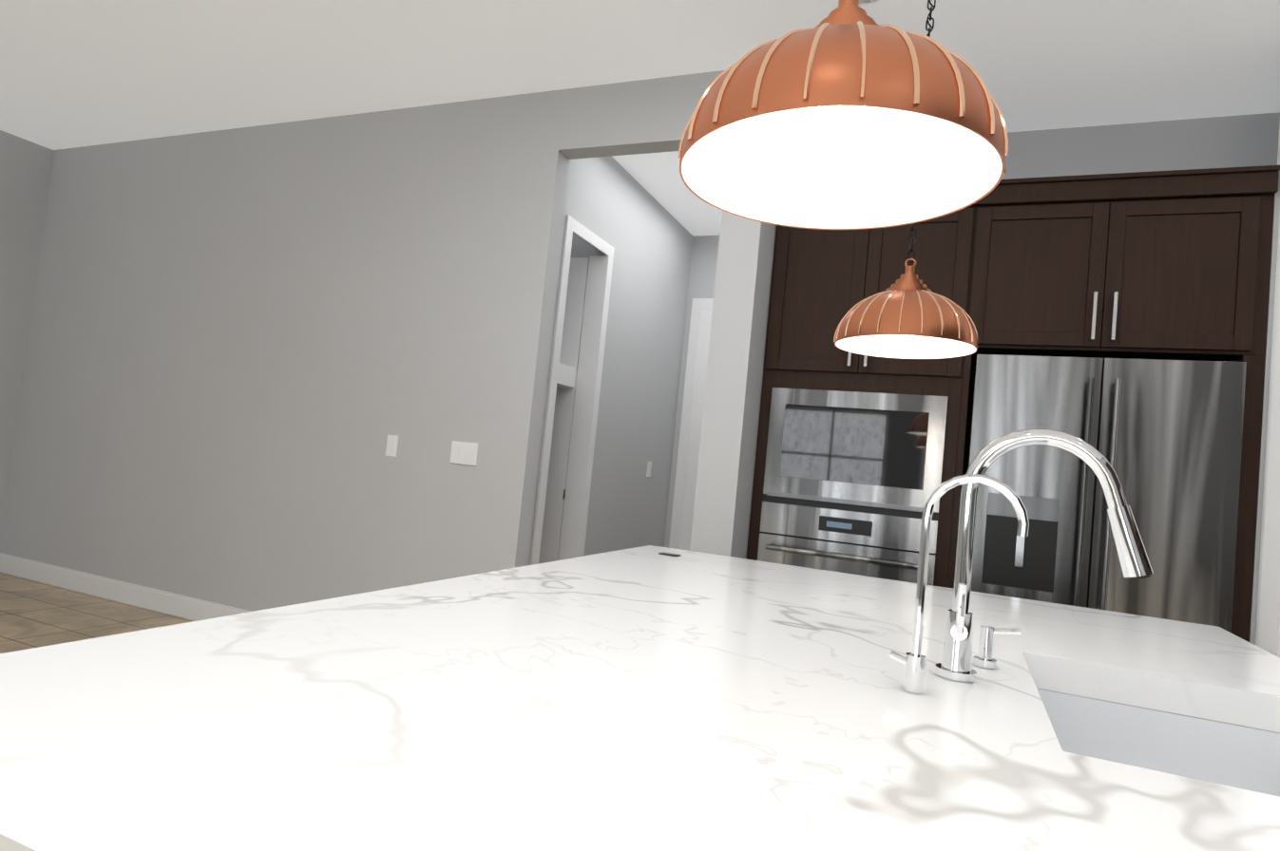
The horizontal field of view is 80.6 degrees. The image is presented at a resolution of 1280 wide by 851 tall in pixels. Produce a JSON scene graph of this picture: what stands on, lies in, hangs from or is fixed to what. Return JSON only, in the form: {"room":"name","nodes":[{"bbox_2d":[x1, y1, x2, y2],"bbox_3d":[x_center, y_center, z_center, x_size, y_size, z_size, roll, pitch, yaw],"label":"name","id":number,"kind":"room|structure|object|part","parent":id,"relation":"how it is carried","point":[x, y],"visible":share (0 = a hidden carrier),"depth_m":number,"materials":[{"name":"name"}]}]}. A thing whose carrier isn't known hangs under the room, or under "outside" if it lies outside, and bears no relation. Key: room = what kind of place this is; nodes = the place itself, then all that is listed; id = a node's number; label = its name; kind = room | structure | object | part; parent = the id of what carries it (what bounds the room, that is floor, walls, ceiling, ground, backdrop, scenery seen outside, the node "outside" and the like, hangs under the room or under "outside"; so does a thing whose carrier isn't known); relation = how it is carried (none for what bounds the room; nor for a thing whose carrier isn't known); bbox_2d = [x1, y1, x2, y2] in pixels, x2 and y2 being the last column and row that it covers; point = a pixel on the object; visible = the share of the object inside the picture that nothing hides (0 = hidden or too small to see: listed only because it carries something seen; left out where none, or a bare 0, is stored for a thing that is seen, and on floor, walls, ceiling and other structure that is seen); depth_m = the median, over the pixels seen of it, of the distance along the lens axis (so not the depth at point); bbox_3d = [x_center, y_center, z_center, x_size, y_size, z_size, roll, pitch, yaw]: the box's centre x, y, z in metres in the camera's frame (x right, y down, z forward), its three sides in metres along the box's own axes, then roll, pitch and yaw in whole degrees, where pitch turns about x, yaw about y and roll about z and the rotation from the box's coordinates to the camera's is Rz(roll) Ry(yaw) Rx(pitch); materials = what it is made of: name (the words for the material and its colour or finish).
{"room":"kitchen","nodes":[
{"label":"kitchen","id":0,"kind":"room"},
{"bbox_2d":[0,572,195,653],"bbox_3d":[-1.193,1.180,0.832,10.000,0.100,13.000,4,-3,23],"label":"floor","id":1,"kind":"structure","parent":0,"point":[34,614],"depth_m":4.38,"materials":[{"name":"tile"}]},
{"bbox_2d":[746,195,986,589],"bbox_3d":[1.073,0.218,3.659,0.902,2.530,0.624,4,-3,23],"label":"tall cabinet","id":2,"kind":"object","parent":1,"relation":"on","point":[818,276],"depth_m":3.42,"materials":[{"name":"brown wood"}]},
{"bbox_2d":[757,387,948,586],"bbox_3d":[0.904,0.458,3.340,0.764,1.230,0.089,4,-3,23],"label":"wall oven","id":3,"kind":"object","parent":2,"relation":"in","point":[864,468],"visible":0.77,"depth_m":3.36,"materials":[{"name":"metal"}]},
{"bbox_2d":[968,354,1246,632],"bbox_3d":[1.852,0.643,3.186,0.918,1.790,0.672,4,-3,23],"label":"fridge","id":4,"kind":"object","parent":1,"relation":"on","point":[1163,438],"visible":0.54,"depth_m":2.93,"materials":[{"name":"grey metal"}]},
{"bbox_2d":[0,70,1279,645],"bbox_3d":[-1.726,-0.469,0.563,9.000,3.050,11.820,4,-3,23],"label":"wall","id":5,"kind":"structure","parent":0,"point":[230,359],"depth_m":4.39,"materials":[{"name":"paint"}]},
{"bbox_2d":[0,553,250,621],"bbox_3d":[-2.624,1.110,4.512,4.240,0.125,0.013,4,-3,23],"label":"baseboard","id":6,"kind":"structure","parent":5,"relation":"attached to","point":[169,603],"depth_m":4.78,"materials":[{"name":"white wood"}]},
{"bbox_2d":[385,435,399,457],"bbox_3d":[-1.336,0.110,4.064,0.070,0.114,0.009,4,-3,23],"label":"switch plate","id":7,"kind":"object","parent":5,"relation":"attached to","point":[392,440],"depth_m":4.06,"materials":[{"name":"white plastic"}]},
{"bbox_2d":[449,440,478,465],"bbox_3d":[-0.905,0.143,3.880,0.162,0.114,0.009,4,-3,23],"label":"switch plate","id":8,"kind":"object","parent":5,"relation":"attached to","point":[464,453],"depth_m":3.88,"materials":[{"name":"white plastic"}]},
{"bbox_2d":[530,214,614,565],"bbox_3d":[-0.855,0.082,4.598,1.014,2.520,0.880,4,-3,23],"label":"door frame","id":9,"kind":"structure","parent":5,"relation":"attached to","point":[570,427],"depth_m":4.64,"materials":[{"name":"white wood"}]},
{"bbox_2d":[646,461,651,477],"bbox_3d":[0.068,0.321,5.533,0.005,0.115,0.070,4,-3,23],"label":"switch plate","id":10,"kind":"object","parent":5,"relation":"attached to","point":[649,466],"depth_m":5.53,"materials":[{"name":"white plastic"}]},
{"bbox_2d":[668,298,713,551],"bbox_3d":[0.720,0.283,5.761,0.920,2.540,0.014,4,-3,23],"label":"door frame","id":11,"kind":"structure","parent":5,"relation":"attached to","point":[681,525],"depth_m":5.92,"materials":[{"name":"white wood"}]},
{"bbox_2d":[974,165,1279,374],"bbox_3d":[2.027,-0.625,3.334,1.043,0.700,0.624,4,-3,23],"label":"upper cabinet","id":12,"kind":"object","parent":5,"relation":"attached to","point":[1167,264],"depth_m":3.02,"materials":[{"name":"brown wood"}]},
{"bbox_2d":[1255,209,1279,657],"bbox_3d":[2.526,0.292,2.387,0.125,2.540,0.914,7,-3,-22],"label":"door frame","id":13,"kind":"structure","parent":5,"relation":"attached to","point":[1268,628],"depth_m":2.76,"materials":[{"name":"white wood"}]},
{"bbox_2d":[0,0,1279,236],"bbox_3d":[-0.887,-1.951,0.986,10.000,0.100,13.000,4,-3,23],"label":"ceiling","id":14,"kind":"structure","parent":0,"point":[82,72],"depth_m":3.49,"materials":[{"name":"paint"}]},
{"bbox_2d":[677,0,1008,229],"bbox_3d":[0.284,-1.025,0.857,0.339,1.526,0.342,4,-3,23],"label":"pendant light","id":15,"kind":"object","parent":14,"relation":"hanging from","point":[849,115],"visible":1,"depth_m":0.82,"materials":[{"name":"orange metal"}]},
{"bbox_2d":[859,0,878,3],"bbox_3d":[0.843,-1.639,2.821,0.199,0.003,0.199,5,-3,17],"label":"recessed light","id":16,"kind":"object","parent":14,"relation":"in","point":[865,1],"visible":0.08,"depth_m":2.88,"materials":[{"name":"white"}]},
{"bbox_2d":[833,0,978,359],"bbox_3d":[0.729,-0.940,1.914,0.339,1.504,0.342,4,-3,23],"label":"pendant light","id":17,"kind":"object","parent":14,"relation":"hanging from","point":[908,315],"visible":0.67,"depth_m":1.80,"materials":[{"name":"orange metal"}]},
{"bbox_3d":[0.667,-0.306,1.882,0.339,0.228,0.342,4,-3,23],"label":"lamp shade","id":18,"kind":"part","parent":17,"relation":"part of","materials":[{"name":"orange metal"}]},
{"bbox_3d":[0.740,-1.047,1.919,0.130,1.289,0.130,4,-3,23],"label":"chain","id":19,"kind":"part","parent":17,"relation":"part of","materials":[{"name":"brown metal"}]},
{"bbox_2d":[1037,682,1279,792],"bbox_3d":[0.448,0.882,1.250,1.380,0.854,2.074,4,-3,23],"label":"sink","id":20,"kind":"object","parent":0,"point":[1214,746],"depth_m":1.31,"materials":[{"name":"white ceramic"}]},
{"bbox_2d":[0,545,1109,850],"bbox_3d":[0.122,0.399,1.435,1.110,0.060,2.164,4,-3,23],"label":"island countertop","id":21,"kind":"structure","parent":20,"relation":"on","point":[648,697],"depth_m":0.79,"materials":[{"name":"white stone"}]},
{"bbox_2d":[888,474,1029,693],"bbox_3d":[0.445,0.223,1.057,0.166,0.313,0.028,4,-3,23],"label":"tap","id":22,"kind":"object","parent":21,"relation":"on","point":[914,661],"visible":1,"depth_m":1.07,"materials":[{"name":"silver metal"}]},
{"bbox_2d":[973,625,1020,668],"bbox_3d":[0.598,0.370,1.263,0.069,0.071,0.036,4,-3,23],"label":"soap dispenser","id":23,"kind":"object","parent":21,"relation":"on","point":[983,659],"visible":1,"depth_m":1.26,"materials":[{"name":"silver metal"}]},
{"bbox_2d":[935,428,1153,682],"bbox_3d":[0.604,0.201,1.125,0.279,0.395,0.096,4,-3,23],"label":"faucet","id":24,"kind":"object","parent":21,"relation":"on","point":[955,664],"visible":1,"depth_m":1.15,"materials":[{"name":"silver metal"}]},
{"bbox_2d":[999,595,1279,850],"bbox_3d":[0.875,0.457,1.114,0.530,0.060,2.164,4,-3,23],"label":"island countertop","id":25,"kind":"structure","parent":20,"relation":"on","point":[1189,665],"depth_m":1.32,"materials":[{"name":"white stone"}]}
]}

